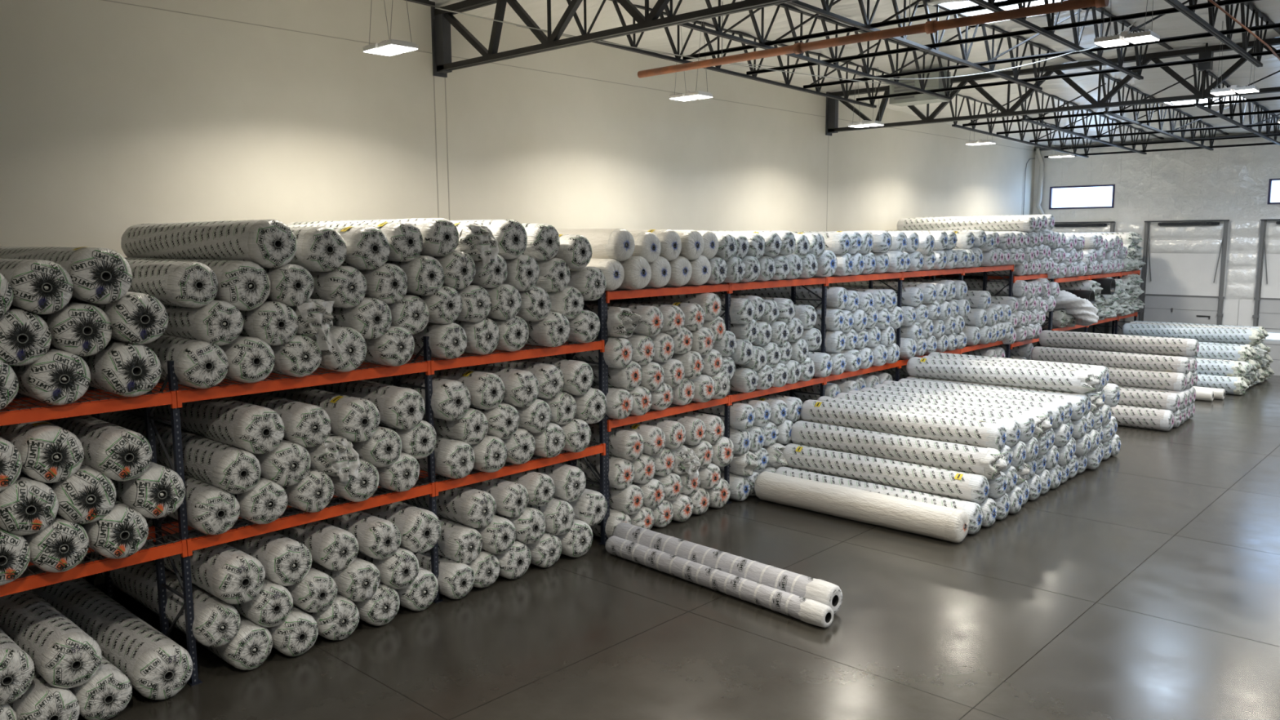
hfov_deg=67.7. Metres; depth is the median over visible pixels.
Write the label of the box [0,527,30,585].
roll
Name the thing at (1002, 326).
roll
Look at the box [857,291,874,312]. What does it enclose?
roll
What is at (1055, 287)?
roll
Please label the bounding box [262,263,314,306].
roll
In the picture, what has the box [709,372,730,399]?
roll
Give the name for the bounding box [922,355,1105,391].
roll
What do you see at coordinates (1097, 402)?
roll
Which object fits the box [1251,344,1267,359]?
roll
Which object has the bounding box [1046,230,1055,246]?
roll
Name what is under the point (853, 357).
roll
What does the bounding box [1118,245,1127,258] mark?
roll
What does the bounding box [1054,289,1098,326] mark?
bag
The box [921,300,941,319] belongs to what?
roll
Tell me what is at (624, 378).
roll
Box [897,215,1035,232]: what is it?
roll
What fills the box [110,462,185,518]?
roll
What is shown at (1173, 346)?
roll
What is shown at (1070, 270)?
roll
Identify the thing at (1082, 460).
roll
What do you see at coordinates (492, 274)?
roll
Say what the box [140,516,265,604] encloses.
roll
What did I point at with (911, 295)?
roll
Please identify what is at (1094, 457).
roll
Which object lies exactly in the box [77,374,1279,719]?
floor
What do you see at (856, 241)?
roll
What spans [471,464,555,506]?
roll
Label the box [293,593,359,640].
roll
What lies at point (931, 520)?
roll
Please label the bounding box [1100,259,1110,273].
roll
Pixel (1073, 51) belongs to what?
power cable
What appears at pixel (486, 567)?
roll
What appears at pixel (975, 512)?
roll
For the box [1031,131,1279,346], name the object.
wall
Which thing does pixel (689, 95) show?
lamp
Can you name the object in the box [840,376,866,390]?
roll
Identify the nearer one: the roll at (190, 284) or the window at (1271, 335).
the roll at (190, 284)
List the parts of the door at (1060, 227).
panel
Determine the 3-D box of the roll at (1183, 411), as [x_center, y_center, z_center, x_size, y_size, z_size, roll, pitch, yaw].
[14.378,1.459,29.671,4.611,0.547,0.550,6,10,42]
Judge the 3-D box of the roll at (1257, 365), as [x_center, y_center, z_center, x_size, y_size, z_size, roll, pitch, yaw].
[20.498,0.095,35.806,4.806,0.590,0.600,6,9,42]
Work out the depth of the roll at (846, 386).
23.59 m
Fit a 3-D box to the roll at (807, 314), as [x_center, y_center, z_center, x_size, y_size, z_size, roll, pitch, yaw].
[2.226,-1.154,23.178,4.640,0.558,0.558,6,10,42]
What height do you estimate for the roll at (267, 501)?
0.589 m
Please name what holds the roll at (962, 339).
on the rack at (727, 287)
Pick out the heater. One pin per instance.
(921, 99)
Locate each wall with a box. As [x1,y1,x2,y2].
[0,0,1035,585]
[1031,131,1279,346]
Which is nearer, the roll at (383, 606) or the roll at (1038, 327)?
the roll at (383, 606)
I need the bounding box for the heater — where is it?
[888,71,951,106]
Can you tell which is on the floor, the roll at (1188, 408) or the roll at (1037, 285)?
the roll at (1188, 408)
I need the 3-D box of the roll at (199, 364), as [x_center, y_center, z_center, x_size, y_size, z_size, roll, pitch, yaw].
[-6.995,-0.120,13.241,4.713,0.595,0.595,6,10,42]
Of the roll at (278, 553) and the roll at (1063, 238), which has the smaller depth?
the roll at (278, 553)
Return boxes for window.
[1048,184,1115,209]
[1266,178,1279,204]
[1266,333,1279,339]
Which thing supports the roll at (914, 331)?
on the roll at (908, 348)
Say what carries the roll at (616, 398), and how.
on the rack at (727, 287)
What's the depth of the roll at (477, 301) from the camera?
14.62 m
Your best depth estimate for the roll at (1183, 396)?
27.92 m
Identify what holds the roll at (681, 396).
on the rack at (727, 287)
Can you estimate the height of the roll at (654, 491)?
0.574 m
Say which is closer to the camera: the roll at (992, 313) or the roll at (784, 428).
the roll at (784, 428)
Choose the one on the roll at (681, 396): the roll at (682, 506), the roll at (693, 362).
the roll at (693, 362)
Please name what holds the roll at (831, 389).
on the roll
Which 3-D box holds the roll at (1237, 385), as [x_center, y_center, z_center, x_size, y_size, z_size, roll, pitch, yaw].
[19.369,0.731,34.669,4.773,0.648,0.644,6,10,42]
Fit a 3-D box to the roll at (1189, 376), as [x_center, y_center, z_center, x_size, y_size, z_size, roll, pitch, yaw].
[14.745,0.426,29.877,4.575,0.563,0.566,6,11,42]
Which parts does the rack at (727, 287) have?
upright post, upright post, upright post, upright post, upright post, upright post, upright post, upright post, upright post, upright post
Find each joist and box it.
[404,0,435,6]
[435,7,937,88]
[566,0,889,107]
[664,0,981,100]
[786,0,1076,90]
[949,90,1096,157]
[968,0,1173,79]
[1000,77,1164,154]
[1080,61,1228,150]
[1164,0,1279,66]
[1180,55,1279,145]
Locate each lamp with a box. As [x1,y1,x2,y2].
[363,0,418,56]
[669,19,712,101]
[848,69,884,128]
[965,103,995,145]
[1048,129,1074,157]
[1093,0,1159,47]
[1210,21,1259,95]
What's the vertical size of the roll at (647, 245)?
0.586 m
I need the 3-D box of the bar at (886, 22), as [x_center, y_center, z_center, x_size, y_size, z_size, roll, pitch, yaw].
[6.835,-6.231,15.181,16.050,0.808,0.060,6,10,42]
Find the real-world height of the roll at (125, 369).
0.648 m
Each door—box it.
[1036,221,1115,346]
[1137,219,1229,324]
[1252,218,1279,375]
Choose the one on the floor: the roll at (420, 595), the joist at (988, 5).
the roll at (420, 595)
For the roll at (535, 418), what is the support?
on the roll at (521, 446)
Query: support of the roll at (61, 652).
on the roll at (42, 700)
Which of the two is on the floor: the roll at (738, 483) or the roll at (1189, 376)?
the roll at (738, 483)
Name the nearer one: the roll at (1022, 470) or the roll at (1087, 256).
the roll at (1022, 470)
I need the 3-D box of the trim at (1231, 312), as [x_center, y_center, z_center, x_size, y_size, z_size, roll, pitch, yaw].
[24.175,-0.971,38.691,9.600,2.930,0.070,6,10,42]
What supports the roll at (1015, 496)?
on the floor
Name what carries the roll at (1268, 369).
on the floor
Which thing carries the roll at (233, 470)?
on the roll at (211, 509)
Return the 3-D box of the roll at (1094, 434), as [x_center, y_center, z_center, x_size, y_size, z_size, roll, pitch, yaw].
[9.133,1.723,24.053,4.572,0.539,0.540,6,8,42]
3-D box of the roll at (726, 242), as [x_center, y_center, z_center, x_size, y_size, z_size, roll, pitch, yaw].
[0.149,-2.456,20.716,4.641,0.550,0.552,6,10,42]
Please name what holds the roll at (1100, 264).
on the rack at (1115, 320)
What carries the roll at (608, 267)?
on the rack at (727, 287)
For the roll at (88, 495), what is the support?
on the roll at (63, 544)
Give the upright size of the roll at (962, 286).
0.557 m
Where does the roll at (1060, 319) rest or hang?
on the rack at (1115, 320)
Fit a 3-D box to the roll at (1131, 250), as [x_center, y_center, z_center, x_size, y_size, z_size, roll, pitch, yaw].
[18.247,-4.587,40.074,4.838,0.582,0.568,6,10,42]
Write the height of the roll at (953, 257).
0.556 m
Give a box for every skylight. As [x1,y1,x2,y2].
[911,0,1091,27]
[1155,94,1264,110]
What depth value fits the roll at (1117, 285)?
37.14 m
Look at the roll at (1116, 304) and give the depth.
37.73 m
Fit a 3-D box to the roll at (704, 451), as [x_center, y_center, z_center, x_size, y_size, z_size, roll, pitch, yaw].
[-0.334,1.718,20.680,4.642,0.567,0.567,6,10,42]
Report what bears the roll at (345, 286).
on the roll at (372, 317)
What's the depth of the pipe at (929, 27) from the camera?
16.29 m
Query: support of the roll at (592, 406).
on the roll at (577, 432)
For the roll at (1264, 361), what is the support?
on the roll
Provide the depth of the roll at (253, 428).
12.46 m
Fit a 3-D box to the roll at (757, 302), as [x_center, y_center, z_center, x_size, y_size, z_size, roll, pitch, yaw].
[0.845,-1.280,21.741,4.671,0.541,0.540,6,10,42]
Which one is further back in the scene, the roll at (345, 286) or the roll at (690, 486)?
the roll at (690, 486)
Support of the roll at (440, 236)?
on the roll at (459, 267)
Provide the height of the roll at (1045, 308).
0.556 m
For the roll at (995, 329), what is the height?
0.582 m
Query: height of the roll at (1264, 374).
0.631 m
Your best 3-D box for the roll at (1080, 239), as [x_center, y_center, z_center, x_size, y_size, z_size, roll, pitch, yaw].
[14.130,-4.396,35.730,4.764,0.539,0.550,6,10,43]
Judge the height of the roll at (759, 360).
0.544 m
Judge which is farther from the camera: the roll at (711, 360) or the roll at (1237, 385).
the roll at (1237, 385)
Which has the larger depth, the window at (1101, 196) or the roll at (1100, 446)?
the window at (1101, 196)
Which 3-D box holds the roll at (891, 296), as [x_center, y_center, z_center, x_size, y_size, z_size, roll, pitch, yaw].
[4.813,-1.708,25.942,4.614,0.581,0.590,6,10,43]
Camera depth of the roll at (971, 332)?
28.39 m
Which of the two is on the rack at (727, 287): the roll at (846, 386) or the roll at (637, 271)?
the roll at (637, 271)
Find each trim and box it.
[1032,135,1279,231]
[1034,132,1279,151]
[1109,296,1254,334]
[1115,220,1260,299]
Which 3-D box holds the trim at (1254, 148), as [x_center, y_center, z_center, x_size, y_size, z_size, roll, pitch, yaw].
[29.850,-6.439,32.703,32.300,3.760,0.012,6,10,42]
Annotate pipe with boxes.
[637,0,1109,78]
[1208,0,1279,60]
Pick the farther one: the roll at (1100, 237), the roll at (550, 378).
the roll at (1100, 237)
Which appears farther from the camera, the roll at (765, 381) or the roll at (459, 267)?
the roll at (765, 381)
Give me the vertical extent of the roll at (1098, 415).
0.538 m
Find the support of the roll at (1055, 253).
on the roll at (1055, 273)
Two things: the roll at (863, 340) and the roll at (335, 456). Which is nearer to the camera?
the roll at (335, 456)
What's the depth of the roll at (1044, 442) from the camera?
19.99 m
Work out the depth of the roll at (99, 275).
10.79 m
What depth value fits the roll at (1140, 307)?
40.01 m
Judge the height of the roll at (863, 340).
0.534 m
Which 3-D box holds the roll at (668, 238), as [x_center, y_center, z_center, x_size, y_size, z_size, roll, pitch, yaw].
[-1.028,-2.351,19.506,4.604,0.598,0.597,6,10,42]
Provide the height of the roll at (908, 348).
0.576 m
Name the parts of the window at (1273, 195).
pane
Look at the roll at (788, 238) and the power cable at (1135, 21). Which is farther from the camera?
the roll at (788, 238)
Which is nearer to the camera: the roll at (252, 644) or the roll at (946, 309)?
the roll at (252, 644)
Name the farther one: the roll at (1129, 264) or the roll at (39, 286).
the roll at (1129, 264)
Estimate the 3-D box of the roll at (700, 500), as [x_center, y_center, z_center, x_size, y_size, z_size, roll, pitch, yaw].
[-0.399,2.683,20.821,4.650,0.578,0.577,6,10,42]
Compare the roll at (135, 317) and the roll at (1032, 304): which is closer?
the roll at (135, 317)
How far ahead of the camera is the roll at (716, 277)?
19.00 m
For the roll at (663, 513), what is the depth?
18.40 m
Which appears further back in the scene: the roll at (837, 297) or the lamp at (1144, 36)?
the roll at (837, 297)
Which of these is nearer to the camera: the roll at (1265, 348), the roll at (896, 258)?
the roll at (896, 258)
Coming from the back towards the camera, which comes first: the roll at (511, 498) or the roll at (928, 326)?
the roll at (928, 326)
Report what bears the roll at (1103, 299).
on the roll at (1105, 310)
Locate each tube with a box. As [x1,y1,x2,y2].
[1059,288,1094,305]
[1086,278,1115,294]
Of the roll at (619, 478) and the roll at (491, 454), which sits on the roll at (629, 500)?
the roll at (619, 478)
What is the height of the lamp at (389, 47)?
1.687 m
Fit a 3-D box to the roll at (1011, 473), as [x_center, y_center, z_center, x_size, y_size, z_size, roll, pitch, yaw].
[5.764,2.193,20.558,4.660,0.552,0.554,6,10,42]
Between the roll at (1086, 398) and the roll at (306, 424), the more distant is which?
the roll at (1086, 398)
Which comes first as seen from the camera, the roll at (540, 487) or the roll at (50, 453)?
the roll at (50, 453)
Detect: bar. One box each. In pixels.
[682,0,1038,59]
[746,0,1259,75]
[803,0,1279,88]
[856,48,1279,101]
[962,70,1279,126]
[996,109,1279,134]
[1029,102,1279,142]
[1044,142,1276,157]
[1060,133,1279,149]
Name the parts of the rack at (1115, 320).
upright post, upright post, upright post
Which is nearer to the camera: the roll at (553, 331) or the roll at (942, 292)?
the roll at (553, 331)
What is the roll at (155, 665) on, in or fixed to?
on the floor
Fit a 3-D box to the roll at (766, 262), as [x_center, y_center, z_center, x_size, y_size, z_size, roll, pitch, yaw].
[1.093,-2.134,21.799,4.622,0.544,0.543,6,10,42]
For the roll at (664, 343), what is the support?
on the roll at (673, 369)
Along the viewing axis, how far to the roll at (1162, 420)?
27.47 m
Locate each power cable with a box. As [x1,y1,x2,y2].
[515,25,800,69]
[856,51,1075,79]
[1075,21,1136,52]
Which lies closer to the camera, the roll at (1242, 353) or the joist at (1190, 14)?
the joist at (1190, 14)
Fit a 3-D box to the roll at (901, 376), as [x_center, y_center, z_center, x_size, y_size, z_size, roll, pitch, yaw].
[9.530,0.733,31.486,4.431,0.598,0.606,6,10,43]
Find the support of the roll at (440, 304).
on the roll at (446, 341)
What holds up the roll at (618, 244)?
on the roll at (608, 267)
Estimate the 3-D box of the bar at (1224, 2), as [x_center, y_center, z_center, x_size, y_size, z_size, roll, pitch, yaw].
[8.399,-6.042,16.908,16.050,0.075,0.060,6,10,42]
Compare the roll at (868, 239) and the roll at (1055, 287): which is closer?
the roll at (868, 239)
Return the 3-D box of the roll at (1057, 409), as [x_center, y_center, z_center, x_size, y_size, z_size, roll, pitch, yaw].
[7.511,1.042,22.276,4.579,0.571,0.571,6,8,42]
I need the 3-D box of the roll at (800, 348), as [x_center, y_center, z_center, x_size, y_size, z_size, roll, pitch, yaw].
[2.021,-0.391,22.959,4.586,0.546,0.551,6,10,43]
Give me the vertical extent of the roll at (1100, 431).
0.550 m
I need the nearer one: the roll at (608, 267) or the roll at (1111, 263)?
the roll at (608, 267)
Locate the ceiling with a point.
(1171, 24)
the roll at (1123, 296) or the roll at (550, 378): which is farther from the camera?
the roll at (1123, 296)
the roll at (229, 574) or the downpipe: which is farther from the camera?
the downpipe
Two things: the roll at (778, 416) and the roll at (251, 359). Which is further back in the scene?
the roll at (778, 416)
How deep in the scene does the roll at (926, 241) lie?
25.46 m
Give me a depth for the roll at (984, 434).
19.66 m
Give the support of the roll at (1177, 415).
on the floor
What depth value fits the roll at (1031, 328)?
31.31 m
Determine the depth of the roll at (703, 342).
18.75 m
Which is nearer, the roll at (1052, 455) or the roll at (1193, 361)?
the roll at (1052, 455)
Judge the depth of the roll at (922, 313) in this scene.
25.56 m
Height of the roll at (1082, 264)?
0.560 m
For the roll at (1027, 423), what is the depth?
20.27 m
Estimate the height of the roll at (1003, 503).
0.573 m
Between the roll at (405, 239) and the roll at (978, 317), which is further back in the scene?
the roll at (978, 317)
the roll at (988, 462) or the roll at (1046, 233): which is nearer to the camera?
the roll at (988, 462)
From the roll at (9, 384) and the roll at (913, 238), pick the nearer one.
the roll at (9, 384)
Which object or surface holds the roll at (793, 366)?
on the rack at (727, 287)
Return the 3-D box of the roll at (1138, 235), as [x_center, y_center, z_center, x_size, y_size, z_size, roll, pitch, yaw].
[18.934,-5.166,40.754,4.748,0.589,0.599,6,9,42]
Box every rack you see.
[0,293,606,686]
[571,264,1013,540]
[904,273,1053,358]
[1033,270,1140,346]
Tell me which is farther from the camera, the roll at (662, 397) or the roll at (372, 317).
the roll at (662, 397)
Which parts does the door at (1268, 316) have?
panel, panel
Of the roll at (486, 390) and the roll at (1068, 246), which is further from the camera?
the roll at (1068, 246)
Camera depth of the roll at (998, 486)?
18.48 m
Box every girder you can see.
[431,0,798,77]
[825,37,1279,135]
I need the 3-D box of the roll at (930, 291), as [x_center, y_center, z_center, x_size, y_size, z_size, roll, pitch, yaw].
[6.277,-1.998,27.470,4.707,0.557,0.572,6,10,43]
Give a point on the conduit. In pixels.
(1034, 157)
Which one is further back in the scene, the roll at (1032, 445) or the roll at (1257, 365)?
the roll at (1257, 365)
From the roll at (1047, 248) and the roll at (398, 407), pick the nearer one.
the roll at (398, 407)
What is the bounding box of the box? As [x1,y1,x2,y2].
[1197,43,1213,99]
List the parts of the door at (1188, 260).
panel, panel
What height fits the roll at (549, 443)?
0.604 m
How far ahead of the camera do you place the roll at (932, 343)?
26.27 m
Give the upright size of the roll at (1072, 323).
0.680 m
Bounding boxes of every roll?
[0,246,132,304]
[0,257,73,314]
[0,272,13,317]
[0,307,51,365]
[0,359,18,409]
[0,420,84,483]
[0,436,22,491]
[0,471,58,535]
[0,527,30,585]
[0,577,102,688]
[0,627,35,704]
[0,703,17,719]
[8,671,79,719]
[9,347,90,404]
[15,392,152,481]
[22,514,89,573]
[31,568,192,700]
[35,301,112,356]
[43,463,116,524]
[67,656,132,719]
[69,291,168,344]
[79,339,161,396]
[79,499,148,559]
[80,551,240,647]
[99,410,261,493]
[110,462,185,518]
[113,585,272,670]
[120,219,297,268]
[123,381,284,453]
[124,257,271,311]
[127,260,218,307]
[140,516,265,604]
[143,334,228,388]
[152,560,293,626]
[157,463,239,534]
[163,299,243,346]
[170,516,312,586]
[218,335,275,382]
[226,392,331,447]
[232,476,288,524]
[239,300,298,345]
[251,439,311,486]
[261,386,380,442]
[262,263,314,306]
[265,605,318,656]
[269,334,322,377]
[275,507,359,570]
[281,468,334,512]
[283,567,337,612]
[286,217,458,256]
[287,222,423,262]
[287,226,346,271]
[288,297,342,353]
[291,500,400,559]
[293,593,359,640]
[304,433,360,481]
[306,379,424,429]
[309,266,367,307]
[311,556,380,601]
[313,325,366,372]
[328,458,379,502]
[330,226,390,270]
[331,297,391,339]
[332,493,441,553]
[350,426,401,466]
[352,582,399,626]
[356,546,419,589]
[359,263,408,303]
[362,373,471,421]
[363,325,414,366]
[374,477,496,528]
[375,452,419,492]
[378,420,436,458]
[385,255,444,295]
[386,294,429,334]
[394,567,438,611]
[406,549,475,599]
[412,322,466,359]
[412,368,505,409]
[413,285,462,324]
[416,435,475,479]
[422,408,488,444]
[428,516,482,564]
[430,251,475,288]
[435,471,528,517]
[436,515,515,554]
[449,219,527,259]
[453,222,498,263]
[453,284,491,322]
[453,317,499,355]
[457,364,539,407]
[466,549,499,587]
[469,402,519,439]
[470,254,507,288]
[470,435,507,472]
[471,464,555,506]
[482,360,564,399]
[483,284,521,319]
[489,315,528,351]
[493,540,531,579]
[494,506,545,544]
[501,427,535,464]
[502,254,539,291]
[504,457,586,502]
[513,399,551,433]
[515,286,551,321]
[518,356,593,395]
[521,222,559,260]
[524,311,569,346]
[524,532,561,568]
[527,497,574,535]
[530,422,565,457]
[532,449,634,488]
[534,257,570,292]
[536,391,577,424]
[546,286,584,319]
[546,335,633,368]
[553,234,592,269]
[555,228,635,261]
[556,518,592,557]
[557,417,591,452]
[566,309,599,342]
[566,488,607,525]
[567,266,606,300]
[570,387,607,423]
[583,300,684,334]
[583,304,641,337]
[584,302,664,336]
[585,257,624,290]
[585,482,644,515]
[587,423,644,460]
[589,360,642,390]
[590,508,631,537]
[592,384,633,419]
[593,417,666,455]
[595,299,705,330]
[604,535,833,627]
[609,414,685,449]
[612,522,842,613]
[614,256,651,289]
[617,293,721,320]
[624,334,655,365]
[625,386,652,415]
[626,453,656,484]
[627,229,681,261]
[627,506,654,529]
[630,231,661,262]
[631,478,665,508]
[634,361,664,391]
[644,256,671,287]
[648,332,675,362]
[648,408,724,444]
[648,410,706,445]
[649,382,673,410]
[650,447,675,475]
[651,358,684,386]
[651,498,673,527]
[653,472,682,501]
[662,256,692,286]
[668,400,755,431]
[669,326,693,354]
[669,493,693,521]
[670,444,700,478]
[671,351,704,378]
[671,377,694,405]
[673,230,704,260]
[677,472,700,495]
[682,440,714,467]
[684,254,711,284]
[684,486,710,515]
[688,374,715,402]
[689,327,714,355]
[696,230,718,259]
[697,462,720,489]
[701,349,723,376]
[702,315,725,342]
[704,257,727,284]
[705,285,848,309]
[705,478,730,508]
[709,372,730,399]
[710,436,733,466]
[711,230,795,255]
[711,330,737,356]
[711,398,772,426]
[712,233,737,261]
[713,231,782,257]
[715,293,765,320]
[716,232,765,258]
[716,356,735,380]
[718,451,759,476]
[719,297,755,324]
[720,257,745,283]
[720,471,751,501]
[722,428,751,454]
[729,338,753,364]
[729,366,758,392]
[729,393,788,424]
[730,234,749,259]
[730,319,759,342]
[731,391,803,422]
[734,346,767,371]
[739,255,760,281]
[745,471,759,496]
[746,425,765,450]
[748,447,768,471]
[751,320,773,346]
[752,342,781,367]
[754,471,969,542]
[755,255,775,280]
[755,364,774,390]
[755,382,841,401]
[756,299,779,324]
[759,466,777,473]
[760,297,795,323]
[760,422,778,446]
[762,442,787,468]
[767,320,789,345]
[768,363,789,386]
[769,254,790,279]
[773,419,794,444]
[774,466,983,533]
[777,341,792,364]
[782,443,990,503]
[784,253,803,279]
[784,360,801,383]
[786,317,803,342]
[789,338,808,362]
[790,420,1007,479]
[791,231,862,253]
[791,233,809,258]
[792,232,825,258]
[793,304,817,328]
[796,357,815,381]
[798,253,817,278]
[799,230,892,253]
[800,328,822,351]
[800,399,1007,450]
[803,284,924,306]
[807,351,833,377]
[808,350,846,374]
[812,306,844,330]
[812,376,859,392]
[813,249,837,276]
[813,329,846,352]
[817,231,850,254]
[817,395,1022,447]
[828,280,937,303]
[831,253,854,275]
[835,392,1035,441]
[839,310,854,332]
[840,349,862,371]
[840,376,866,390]
[841,289,859,311]
[843,287,897,311]
[843,328,858,349]
[843,370,893,383]
[844,288,886,310]
[847,390,1052,438]
[848,253,865,275]
[849,309,867,331]
[853,347,874,368]
[854,328,869,348]
[854,373,879,387]
[857,231,873,253]
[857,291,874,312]
[860,386,1053,432]
[861,252,876,274]
[863,280,947,302]
[864,344,888,365]
[865,306,878,328]
[865,326,881,346]
[872,252,889,273]
[872,278,956,300]
[872,383,1065,428]
[874,308,891,328]
[875,359,909,375]
[879,325,895,346]
[880,380,1073,423]
[884,250,905,272]
[885,342,900,363]
[886,231,907,252]
[889,306,903,328]
[889,373,911,381]
[893,321,922,341]
[893,337,917,359]
[896,304,928,324]
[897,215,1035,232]
[898,377,1085,419]
[900,251,911,271]
[901,306,916,325]
[902,230,948,249]
[903,231,919,252]
[905,376,1091,415]
[906,230,986,248]
[906,251,924,271]
[906,277,1027,297]
[906,356,1101,394]
[914,335,927,356]
[915,214,1047,231]
[915,233,934,253]
[918,275,1049,293]
[920,250,936,270]
[920,318,933,337]
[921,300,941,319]
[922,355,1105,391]
[924,335,937,354]
[926,348,997,357]
[928,351,1109,386]
[931,249,947,269]
[931,319,946,337]
[935,334,948,351]
[936,301,951,319]
[937,214,1054,230]
[942,248,958,268]
[942,315,955,334]
[943,231,957,249]
[945,299,959,317]
[945,332,958,351]
[951,248,968,267]
[951,280,968,299]
[953,231,974,248]
[953,298,970,317]
[953,315,964,333]
[955,259,1027,275]
[955,331,967,349]
[962,325,981,345]
[963,248,975,267]
[963,289,991,309]
[963,308,987,328]
[964,262,1059,278]
[966,345,1005,357]
[968,247,983,266]
[977,325,992,344]
[977,342,1034,359]
[978,497,997,526]
[980,233,994,251]
[980,248,997,266]
[984,307,997,325]
[985,231,999,248]
[987,324,999,342]
[987,471,1008,497]
[987,493,1010,519]
[989,303,1004,323]
[991,295,1018,313]
[991,303,1011,321]
[993,248,1004,266]
[995,295,1028,311]
[995,322,1006,341]
[996,231,1016,248]
[997,232,1010,249]
[999,444,1013,471]
[1000,248,1010,265]
[1000,321,1013,339]
[1000,465,1017,492]
[1001,328,1016,344]
[1004,355,1026,359]
[1005,485,1023,513]
[1006,248,1018,265]
[1007,313,1017,328]
[1008,231,1024,248]
[1010,440,1026,466]
[1013,248,1025,265]
[1013,310,1026,327]
[1013,325,1026,342]
[1013,462,1031,484]
[1016,480,1030,505]
[1020,231,1030,248]
[1021,436,1039,462]
[1022,246,1034,262]
[1022,309,1031,325]
[1024,282,1035,298]
[1024,324,1035,340]
[1024,458,1037,479]
[1025,259,1035,275]
[1025,280,1041,297]
[1026,296,1036,311]
[1026,474,1042,500]
[1027,231,1037,248]
[1029,309,1039,324]
[1031,346,1190,374]
[1032,216,1042,232]
[1032,245,1039,260]
[1032,258,1041,274]
[1033,323,1041,338]
[1035,231,1043,246]
[1035,296,1043,311]
[1035,454,1047,474]
[1035,469,1051,494]
[1036,432,1050,455]
[1037,244,1046,259]
[1037,310,1045,325]
[1038,257,1048,274]
[1039,288,1050,300]
[1039,329,1199,356]
[1040,346,1196,373]
[1041,228,1050,244]
[1041,299,1048,314]
[1041,309,1073,327]
[1044,244,1050,259]
[1044,463,1062,488]
[1045,257,1054,273]
[1045,444,1059,468]
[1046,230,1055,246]
[1046,295,1056,311]
[1046,428,1055,448]
[1048,280,1102,296]
[1049,231,1061,248]
[1049,281,1059,297]
[1050,248,1060,262]
[1051,423,1071,446]
[1057,232,1066,248]
[1057,248,1066,262]
[1057,262,1066,278]
[1057,441,1073,465]
[1058,463,1070,483]
[1061,236,1072,253]
[1062,231,1140,245]
[1062,253,1071,267]
[1063,233,1076,248]
[1064,419,1074,439]
[1065,262,1075,276]
[1066,314,1076,327]
[1068,248,1077,262]
[1068,454,1079,478]
[1069,437,1075,455]
[1071,262,1079,276]
[1071,415,1087,438]
[1073,433,1091,455]
[1074,235,1084,249]
[1075,233,1097,248]
[1075,249,1083,262]
[1075,454,1087,473]
[1076,261,1087,275]
[1081,248,1097,262]
[1081,251,1093,266]
[1084,261,1095,275]
[1084,411,1094,433]
[1085,391,1104,413]
[1085,447,1102,469]
[1086,429,1099,450]
[1093,260,1099,274]
[1093,294,1103,307]
[1093,408,1103,429]
[1094,234,1102,248]
[1094,426,1103,444]
[1095,247,1105,262]
[1096,261,1102,274]
[1096,306,1106,320]
[1096,389,1105,408]
[1097,294,1108,308]
[1097,443,1103,460]
[1098,404,1111,425]
[1099,306,1111,319]
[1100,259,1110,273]
[1101,235,1119,248]
[1101,237,1108,252]
[1101,276,1119,286]
[1101,422,1113,442]
[1101,440,1112,459]
[1102,293,1120,305]
[1102,382,1120,407]
[1104,248,1115,261]
[1104,305,1117,318]
[1105,237,1114,250]
[1105,259,1114,273]
[1106,366,1186,391]
[1109,416,1117,437]
[1110,274,1140,284]
[1110,404,1173,431]
[1110,434,1120,455]
[1111,258,1119,272]
[1111,301,1123,317]
[1112,246,1119,258]
[1114,279,1128,295]
[1116,257,1124,271]
[1116,290,1130,303]
[1116,302,1130,315]
[1117,385,1187,409]
[1117,387,1180,412]
[1118,238,1123,251]
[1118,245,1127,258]
[1121,279,1137,293]
[1121,323,1264,345]
[1122,256,1137,271]
[1123,244,1137,257]
[1124,301,1133,311]
[1125,292,1137,302]
[1128,321,1265,342]
[1129,256,1139,271]
[1129,302,1139,314]
[1131,273,1143,286]
[1132,244,1143,257]
[1132,288,1140,300]
[1132,297,1142,306]
[1133,231,1143,244]
[1133,256,1146,270]
[1133,320,1268,338]
[1134,298,1145,312]
[1135,286,1144,298]
[1173,408,1182,427]
[1180,408,1186,424]
[1182,389,1191,406]
[1184,405,1190,421]
[1185,371,1193,389]
[1189,386,1195,404]
[1189,402,1195,417]
[1191,386,1225,399]
[1192,371,1198,386]
[1194,343,1253,361]
[1194,373,1248,395]
[1195,357,1255,377]
[1195,359,1245,377]
[1195,388,1213,401]
[1198,342,1257,359]
[1242,376,1250,390]
[1248,359,1261,373]
[1249,374,1257,386]
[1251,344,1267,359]
[1253,372,1260,385]
[1255,359,1262,364]
[1256,368,1268,383]
[1257,342,1270,357]
[1259,357,1269,368]
[1262,352,1273,368]
[1262,365,1274,379]
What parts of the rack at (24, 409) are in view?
upright post, upright post, upright post, upright post, upright post, upright post, upright post, upright post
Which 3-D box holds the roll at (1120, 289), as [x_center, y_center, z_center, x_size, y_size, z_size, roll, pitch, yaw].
[17.425,-3.058,39.252,4.949,0.654,0.651,6,10,42]
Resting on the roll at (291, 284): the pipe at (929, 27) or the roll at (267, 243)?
the roll at (267, 243)
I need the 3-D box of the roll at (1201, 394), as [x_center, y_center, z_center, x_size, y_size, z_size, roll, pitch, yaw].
[17.998,1.068,33.172,3.403,0.376,0.376,6,10,42]
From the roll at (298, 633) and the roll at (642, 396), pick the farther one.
the roll at (642, 396)
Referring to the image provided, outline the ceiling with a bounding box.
[429,0,1279,146]
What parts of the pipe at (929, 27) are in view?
hanger rod, hanger rod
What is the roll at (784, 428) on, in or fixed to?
on the roll at (776, 460)
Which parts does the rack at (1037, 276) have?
upright post, upright post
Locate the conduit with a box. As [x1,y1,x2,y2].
[1022,157,1035,214]
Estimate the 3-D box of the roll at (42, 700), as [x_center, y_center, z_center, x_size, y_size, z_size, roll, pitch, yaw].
[-8.276,3.829,12.252,4.688,0.602,0.604,6,10,42]
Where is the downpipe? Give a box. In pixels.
[1035,148,1044,214]

